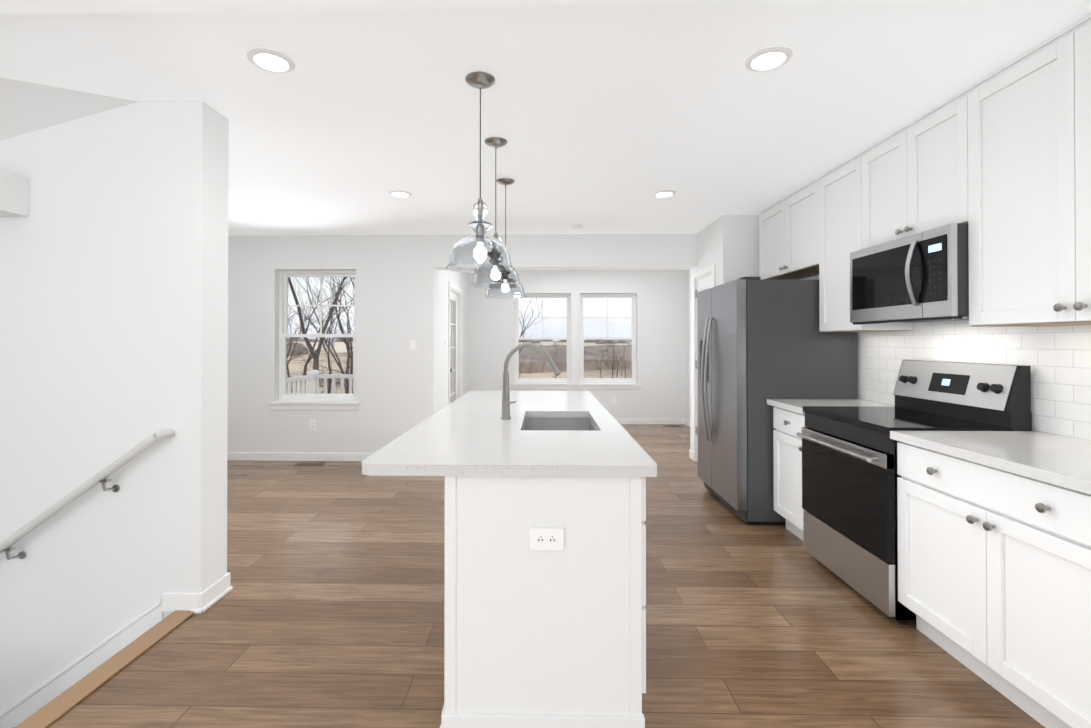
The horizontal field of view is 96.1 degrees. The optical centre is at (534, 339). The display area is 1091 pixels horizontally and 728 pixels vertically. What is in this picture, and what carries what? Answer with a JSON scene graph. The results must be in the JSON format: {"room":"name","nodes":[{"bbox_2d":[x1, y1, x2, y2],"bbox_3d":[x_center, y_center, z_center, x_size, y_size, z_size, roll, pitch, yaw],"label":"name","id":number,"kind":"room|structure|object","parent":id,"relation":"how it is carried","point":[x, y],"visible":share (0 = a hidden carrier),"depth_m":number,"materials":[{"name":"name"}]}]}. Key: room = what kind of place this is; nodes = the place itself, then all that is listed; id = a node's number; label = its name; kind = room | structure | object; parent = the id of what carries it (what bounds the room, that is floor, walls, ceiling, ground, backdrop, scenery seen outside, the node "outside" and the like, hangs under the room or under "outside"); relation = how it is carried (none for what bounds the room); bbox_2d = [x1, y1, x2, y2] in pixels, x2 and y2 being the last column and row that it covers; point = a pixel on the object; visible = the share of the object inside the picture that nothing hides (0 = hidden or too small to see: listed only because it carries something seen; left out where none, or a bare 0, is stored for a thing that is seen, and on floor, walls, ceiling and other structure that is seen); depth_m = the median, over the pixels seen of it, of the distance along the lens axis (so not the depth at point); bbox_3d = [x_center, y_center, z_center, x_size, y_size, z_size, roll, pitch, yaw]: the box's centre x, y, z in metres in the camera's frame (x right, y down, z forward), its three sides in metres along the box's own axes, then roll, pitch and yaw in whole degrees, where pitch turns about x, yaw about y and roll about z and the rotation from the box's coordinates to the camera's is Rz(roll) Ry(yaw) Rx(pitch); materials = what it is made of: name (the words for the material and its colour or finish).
{"room":"kitchen","nodes":[
{"label":"kitchen","id":0,"kind":"room"},
{"bbox_2d":[0,77,137,139],"bbox_3d":[-4.013,-0.644,1.391,4.050,1.084,2.159,0,0,1],"label":"ceiling soffit","id":1,"kind":"structure","parent":0,"point":[26,107],"depth_m":2.37,"materials":[{"name":"paint"}]},
{"bbox_2d":[0,101,228,712],"bbox_3d":[-3.827,1.380,2.556,4.374,5.120,0.200,0,0,1],"label":"wall","id":2,"kind":"structure","parent":0,"point":[113,296],"depth_m":2.43,"materials":[{"name":"paint"}]},
{"bbox_2d":[0,171,28,216],"bbox_3d":[-4.269,-0.701,2.356,3.500,0.180,0.238,0,0,1],"label":"beam","id":3,"kind":"structure","parent":2,"relation":"attached to","point":[14,196],"depth_m":2.38,"materials":[{"name":"paint"}]},
{"bbox_2d":[0,598,162,727],"bbox_3d":[-3.912,2.971,2.437,4.170,3.399,0.020,0,0,1],"label":"skirt","id":4,"kind":"object","parent":2,"relation":"attached to","point":[23,708],"visible":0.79,"depth_m":2.41,"materials":[{"name":"white paint"}]},
{"bbox_2d":[0,429,174,559],"bbox_3d":[-3.201,1.458,2.395,2.856,2.035,0.096,0,0,1],"label":"handrail","id":5,"kind":"object","parent":2,"relation":"attached to","point":[101,476],"visible":1,"depth_m":2.34,"materials":[{"name":"white paint"}]},
{"bbox_2d":[164,572,232,592],"bbox_3d":[-2.898,1.294,2.644,2.569,0.092,0.013,0,0,1],"label":"baseboard","id":6,"kind":"structure","parent":2,"relation":"attached to","point":[223,585],"depth_m":2.55,"materials":[{"name":"white wood"}]},
{"bbox_2d":[227,235,419,452],"bbox_3d":[-2.790,0.098,5.604,3.030,2.520,0.240,0,0,1],"label":"wall","id":7,"kind":"structure","parent":0,"point":[386,268],"depth_m":5.47,"materials":[{"name":"paint"}]},
{"bbox_2d":[227,452,372,460],"bbox_3d":[-2.636,1.311,5.469,3.043,0.092,0.017,0,0,1],"label":"baseboard","id":8,"kind":"structure","parent":7,"relation":"attached to","point":[231,456],"depth_m":5.46,"materials":[{"name":"white wood"}]},
{"bbox_2d":[309,420,315,429],"bbox_3d":[-2.477,0.957,5.468,0.072,0.116,0.008,0,0,1],"label":"outlet","id":9,"kind":"object","parent":7,"relation":"attached to","point":[312,424],"visible":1,"depth_m":5.47,"materials":[{"name":"white plastic"}]},
{"bbox_2d":[269,401,359,409],"bbox_3d":[-2.448,0.741,5.498,1.009,0.086,0.122,0,0,1],"label":"window sill","id":10,"kind":"structure","parent":7,"relation":"attached to","point":[316,405],"depth_m":5.46,"materials":[{"name":"white wood"}]},
{"bbox_2d":[279,270,355,400],"bbox_3d":[-2.446,-0.041,5.603,0.911,1.480,0.080,0,0,1],"label":"dining room window","id":11,"kind":"structure","parent":7,"relation":"in","point":[283,313],"depth_m":5.58,"materials":[{"name":"white plastic"}]},
{"bbox_2d":[410,340,415,349],"bbox_3d":[-1.347,0.067,5.447,0.072,0.116,0.016,0,0,1],"label":"light switch","id":12,"kind":"object","parent":7,"relation":"attached to","point":[412,344],"visible":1,"depth_m":5.45,"materials":[{"name":"white plastic"}]},
{"bbox_2d":[419,235,467,422],"bbox_3d":[-1.178,0.104,6.712,0.150,2.520,2.520,0,0,1],"label":"wall","id":13,"kind":"structure","parent":0,"point":[433,358],"depth_m":5.53,"materials":[{"name":"paint"}]},
{"bbox_2d":[450,287,460,402],"bbox_3d":[-1.164,0.340,6.851,0.168,2.048,0.918,0,0,1],"label":"door","id":14,"kind":"structure","parent":13,"relation":"in","point":[455,344],"depth_m":7.17,"materials":[{"name":"white wood"}]},
{"bbox_2d":[448,282,462,403],"bbox_3d":[-1.092,0.311,6.849,0.014,2.108,1.036,0,0,1],"label":"door frame","id":15,"kind":"structure","parent":13,"relation":"attached to","point":[454,287],"depth_m":6.61,"materials":[{"name":"white wood"}]},
{"bbox_2d":[0,0,1037,13],"bbox_3d":[-2.087,-1.169,-0.651,7.980,0.060,4.706,0,0,1],"label":"ceiling","id":16,"kind":"structure","parent":0,"point":[61,6],"depth_m":1.65,"materials":[{"name":"paint"}]},
{"bbox_2d":[0,0,1090,235],"bbox_3d":[-1.841,-1.231,2.492,8.650,0.100,11.300,0,0,1],"label":"ceiling","id":17,"kind":"structure","parent":0,"point":[606,118],"depth_m":2.36,"materials":[{"name":"paint"}]},
{"bbox_2d":[246,47,295,72],"bbox_3d":[-1.114,-1.177,2.078,0.184,0.012,0.184,0,0,1],"label":"recessed light","id":18,"kind":"object","parent":17,"relation":"in","point":[271,60],"visible":1,"depth_m":2.07,"materials":[{"name":"white plastic"}]},
{"bbox_2d":[388,190,411,197],"bbox_3d":[-1.077,-1.165,3.937,0.184,0.012,0.184,0,0,1],"label":"recessed light","id":19,"kind":"object","parent":17,"relation":"in","point":[400,193],"visible":0.98,"depth_m":3.92,"materials":[{"name":"white plastic"}]},
{"bbox_2d":[446,71,513,272],"bbox_3d":[-0.245,-0.751,2.228,0.306,0.862,0.306,0,0,1],"label":"pendant light","id":20,"kind":"object","parent":17,"relation":"hanging from","point":[480,251],"visible":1,"depth_m":2.18,"materials":[{"name":"silver metal"}]},
{"bbox_2d":[470,137,520,288],"bbox_3d":[-0.229,-0.747,2.918,0.306,0.862,0.306,0,0,1],"label":"pendant light","id":21,"kind":"object","parent":17,"relation":"hanging from","point":[507,280],"visible":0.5,"depth_m":2.87,"materials":[{"name":"silver metal"}]},
{"bbox_2d":[485,178,525,298],"bbox_3d":[-0.212,-0.743,3.628,0.306,0.862,0.306,0,0,1],"label":"pendant light","id":22,"kind":"object","parent":17,"relation":"hanging from","point":[514,293],"visible":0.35,"depth_m":3.58,"materials":[{"name":"silver metal"}]},
{"bbox_2d":[571,224,582,228],"bbox_3d":[0.434,-1.147,5.008,0.124,0.036,0.124,0,0,1],"label":"smoke detector","id":23,"kind":"object","parent":17,"relation":"attached to","point":[576,226],"visible":1,"depth_m":4.97,"materials":[{"name":"white plastic"}]},
{"bbox_2d":[652,190,675,197],"bbox_3d":[1.043,-1.165,3.936,0.184,0.012,0.184,0,0,1],"label":"recessed light","id":24,"kind":"object","parent":17,"relation":"in","point":[663,193],"visible":0.96,"depth_m":3.92,"materials":[{"name":"white plastic"}]},
{"bbox_2d":[744,46,792,71],"bbox_3d":[0.987,-1.177,2.066,0.184,0.012,0.184,0,0,1],"label":"recessed light","id":25,"kind":"object","parent":17,"relation":"in","point":[768,58],"visible":1,"depth_m":2.06,"materials":[{"name":"white plastic"}]},
{"bbox_2d":[47,424,1044,727],"bbox_3d":[-1.841,1.369,2.477,8.350,0.060,11.000,0,0,1],"label":"floor","id":26,"kind":"structure","parent":0,"point":[327,610],"depth_m":2.24,"materials":[{"name":"brown wood"}]},
{"bbox_2d":[14,610,193,727],"bbox_3d":[-1.718,1.345,1.887,0.102,0.042,1.026,0,0,1],"label":"stair nosing","id":27,"kind":"object","parent":26,"relation":"on","point":[58,706],"depth_m":1.94,"materials":[{"name":"beige wood"}]},
{"bbox_2d":[295,463,324,465],"bbox_3d":[-2.430,1.353,5.309,0.300,0.006,0.100,0,0,1],"label":"floor vent","id":28,"kind":"object","parent":26,"relation":"in","point":[311,464],"visible":1,"depth_m":5.28,"materials":[{"name":"brown"}]},
{"bbox_2d":[440,417,645,727],"bbox_3d":[0.076,0.904,2.871,0.747,0.876,2.466,0,0,1],"label":"kitchen island","id":29,"kind":"object","parent":26,"relation":"on","point":[544,638],"visible":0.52,"depth_m":1.66,"materials":[{"name":"painted wood"},{"name":"quartz"},{"name":"stainless steel"}]},
{"bbox_2d":[362,391,656,476],"bbox_3d":[-0.067,0.446,2.886,1.007,0.038,2.503,0,0,1],"label":"island countertop","id":30,"kind":"structure","parent":29,"relation":"on","point":[470,433],"depth_m":1.96,"materials":[{"name":"stone"}]},
{"bbox_2d":[501,343,560,419],"bbox_3d":[-0.019,0.223,2.601,0.319,0.404,0.082,0,0,1],"label":"faucet","id":31,"kind":"object","parent":30,"relation":"on","point":[506,403],"visible":0.98,"depth_m":2.60,"materials":[{"name":"silver metal"}]},
{"bbox_2d":[523,417,595,430],"bbox_3d":[0.129,0.566,2.591,0.399,0.204,0.659,0,0,1],"label":"sink","id":32,"kind":"object","parent":30,"relation":"in","point":[531,423],"depth_m":2.92,"materials":[{"name":"silver metal"}]},
{"bbox_2d":[529,528,563,549],"bbox_3d":[0.042,0.674,1.653,0.116,0.072,0.008,0,0,1],"label":"outlet","id":33,"kind":"object","parent":29,"relation":"attached to","point":[546,538],"visible":1,"depth_m":1.65,"materials":[{"name":"white plastic"}]},
{"bbox_2d":[697,277,857,524],"bbox_3d":[1.868,0.447,3.990,0.934,1.797,0.920,0,0,1],"label":"fridge","id":34,"kind":"object","parent":26,"relation":"on","point":[760,342],"visible":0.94,"depth_m":3.54,"materials":[{"name":"grey metal"}]},
{"bbox_2d":[773,407,805,540],"bbox_3d":[2.023,0.906,3.256,0.646,0.876,0.464,0,0,1],"label":"base cabinet","id":35,"kind":"object","parent":26,"relation":"on","point":[787,446],"depth_m":3.30,"materials":[{"name":"white wood"}]},
{"bbox_2d":[767,399,1090,494],"bbox_3d":[1.979,0.440,1.862,0.682,0.038,3.310,0,0,1],"label":"countertop","id":36,"kind":"structure","parent":35,"relation":"on","point":[1060,460],"depth_m":1.91,"materials":[{"name":"stone"}]},
{"bbox_2d":[796,360,1031,624],"bbox_3d":[1.947,0.733,2.646,0.722,1.215,0.756,0,0,1],"label":"range","id":37,"kind":"object","parent":26,"relation":"on","point":[850,475],"visible":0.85,"depth_m":2.51,"materials":[{"name":"grey metal"}]},
{"bbox_2d":[897,442,1090,727],"bbox_3d":[1.994,0.898,1.777,0.646,0.876,0.975,0,0,1],"label":"base cabinet","id":38,"kind":"object","parent":26,"relation":"on","point":[994,578],"depth_m":1.75,"materials":[{"name":"white wood"}]},
{"bbox_2d":[433,234,696,269],"bbox_3d":[0.333,-0.982,5.549,2.916,0.360,0.240,0,0,1],"label":"header beam","id":39,"kind":"structure","parent":0,"point":[602,251],"depth_m":5.42,"materials":[{"name":"paint"}]},
{"bbox_2d":[468,270,685,418],"bbox_3d":[0.608,0.112,8.012,3.670,2.520,0.150,0,0,1],"label":"wall","id":40,"kind":"structure","parent":0,"point":[660,393],"depth_m":7.92,"materials":[{"name":"paint"}]},
{"bbox_2d":[511,383,573,388],"bbox_3d":[0.136,0.764,7.968,1.017,0.086,0.122,0,0,1],"label":"sill","id":41,"kind":"structure","parent":40,"relation":"attached to","point":[542,385],"depth_m":7.93,"materials":[{"name":"white wood"}]},
{"bbox_2d":[515,294,570,382],"bbox_3d":[0.138,-0.012,8.072,0.919,1.468,0.080,0,0,1],"label":"window","id":42,"kind":"structure","parent":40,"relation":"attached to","point":[518,379],"depth_m":8.04,"materials":[{"name":"white plastic"}]},
{"bbox_2d":[580,294,635,382],"bbox_3d":[1.205,-0.013,8.052,0.920,1.468,0.080,0,0,1],"label":"window","id":43,"kind":"structure","parent":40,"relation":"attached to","point":[633,358],"depth_m":8.02,"materials":[{"name":"white plastic"}]},
{"bbox_2d":[577,383,640,388],"bbox_3d":[1.203,0.764,7.947,1.018,0.086,0.122,0,0,1],"label":"window sill","id":44,"kind":"structure","parent":40,"relation":"attached to","point":[608,386],"depth_m":7.91,"materials":[{"name":"white wood"}]},
{"bbox_2d":[611,396,615,402],"bbox_3d":[1.281,0.972,7.915,0.072,0.116,0.008,0,0,1],"label":"outlet","id":45,"kind":"object","parent":40,"relation":"attached to","point":[613,399],"visible":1,"depth_m":7.91,"materials":[{"name":"white plastic"}]},
{"bbox_2d":[615,418,684,423],"bbox_3d":[0.681,1.326,7.922,3.520,0.092,0.013,0,0,1],"label":"baseboard","id":46,"kind":"structure","parent":40,"relation":"attached to","point":[621,421],"depth_m":7.89,"materials":[{"name":"white wood"}]},
{"bbox_2d":[690,218,718,450],"bbox_3d":[1.834,0.095,5.163,0.100,2.520,0.940,0,0,1],"label":"wall","id":47,"kind":"structure","parent":0,"point":[707,238],"depth_m":5.23,"materials":[{"name":"paint"}]},
{"bbox_2d":[695,272,711,461],"bbox_3d":[1.804,0.340,5.147,0.157,2.028,0.568,0,0,1],"label":"pantry door","id":48,"kind":"structure","parent":47,"relation":"in","point":[703,282],"depth_m":5.41,"materials":[{"name":"white wood"}]},
{"bbox_2d":[693,264,714,461],"bbox_3d":[1.776,0.311,5.148,0.014,2.088,0.686,0,0,1],"label":"door frame","id":49,"kind":"structure","parent":47,"relation":"attached to","point":[709,269],"depth_m":5.43,"materials":[{"name":"white wood"}]},
{"bbox_2d":[719,215,759,284],"bbox_3d":[2.075,0.092,4.638,0.604,2.520,0.100,0,0,1],"label":"wall","id":50,"kind":"structure","parent":0,"point":[738,246],"depth_m":4.60,"materials":[{"name":"paint"}]},
{"bbox_2d":[686,270,1034,430],"bbox_3d":[2.409,0.079,2.401,0.150,2.520,11.300,0,0,1],"label":"wall","id":51,"kind":"structure","parent":0,"point":[859,344],"depth_m":7.69,"materials":[{"name":"paint"}]},
{"bbox_2d":[685,419,689,426],"bbox_3d":[2.413,1.319,6.737,0.013,0.092,2.245,0,0,1],"label":"baseboard","id":52,"kind":"structure","parent":51,"relation":"attached to","point":[687,422],"depth_m":7.76,"materials":[{"name":"white wood"}]},
{"bbox_2d":[759,177,818,279],"bbox_3d":[2.199,-0.853,3.986,0.309,0.633,0.970,0,0,1],"label":"upper cabinet","id":53,"kind":"object","parent":51,"relation":"attached to","point":[789,227],"depth_m":3.93,"materials":[{"name":"white wood"}]},
{"bbox_2d":[811,148,911,331],"bbox_3d":[2.184,-0.615,3.265,0.309,1.118,0.593,0,0,1],"label":"upper cabinet","id":54,"kind":"object","parent":51,"relation":"attached to","point":[843,188],"depth_m":3.26,"materials":[{"name":"white wood"}]},
{"bbox_2d":[867,87,966,247],"bbox_3d":[2.172,-0.861,2.651,0.309,0.633,0.760,0,0,1],"label":"upper cabinet","id":55,"kind":"object","parent":51,"relation":"attached to","point":[917,172],"depth_m":2.57,"materials":[{"name":"white wood"}]},
{"bbox_2d":[850,223,968,324],"bbox_3d":[2.105,-0.315,2.650,0.443,0.444,0.754,0,0,1],"label":"microwave","id":56,"kind":"object","parent":55,"relation":"attached to","point":[923,276],"visible":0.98,"depth_m":2.48,"materials":[{"name":"grey metal"}]},
{"bbox_2d":[861,320,1090,439],"bbox_3d":[2.317,0.148,1.857,0.010,0.544,3.308,0,0,1],"label":"tile backsplash","id":57,"kind":"structure","parent":51,"relation":"attached to","point":[1057,359],"depth_m":2.35,"materials":[{"name":"white tile"}]},
{"bbox_2d":[967,13,1090,326],"bbox_3d":[2.156,-0.624,1.813,0.309,1.118,1.038,0,0,1],"label":"upper cabinet","id":58,"kind":"object","parent":51,"relation":"attached to","point":[998,160],"depth_m":1.98,"materials":[{"name":"white wood"}]},
{"label":"outside","id":59,"kind":"structure","parent":0,"visible":0},
{"bbox_2d":[286,370,352,393],"bbox_3d":[-2.532,1.114,6.998,2.554,1.205,2.554,0,0,1],"label":"railing","id":60,"kind":"object","parent":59,"point":[311,387],"depth_m":8.16,"materials":[{"name":"beige wood"}]},
{"bbox_2d":[286,346,631,393],"bbox_3d":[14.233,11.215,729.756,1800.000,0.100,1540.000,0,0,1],"label":"ground","id":61,"kind":"structure","parent":59,"point":[334,366],"depth_m":110.19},
{"bbox_2d":[286,277,631,393],"bbox_3d":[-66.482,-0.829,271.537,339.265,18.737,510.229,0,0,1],"label":"trees","id":62,"kind":"object","parent":61,"relation":"on","point":[550,347],"depth_m":81.88,"materials":[{"name":"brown plant"}]},
{"bbox_2d":[317,337,631,345],"bbox_3d":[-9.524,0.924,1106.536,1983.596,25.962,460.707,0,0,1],"label":"hills","id":63,"kind":"structure","parent":61,"relation":"on","point":[627,341],"depth_m":1008.37,"materials":[{"name":"grey"}]}
]}

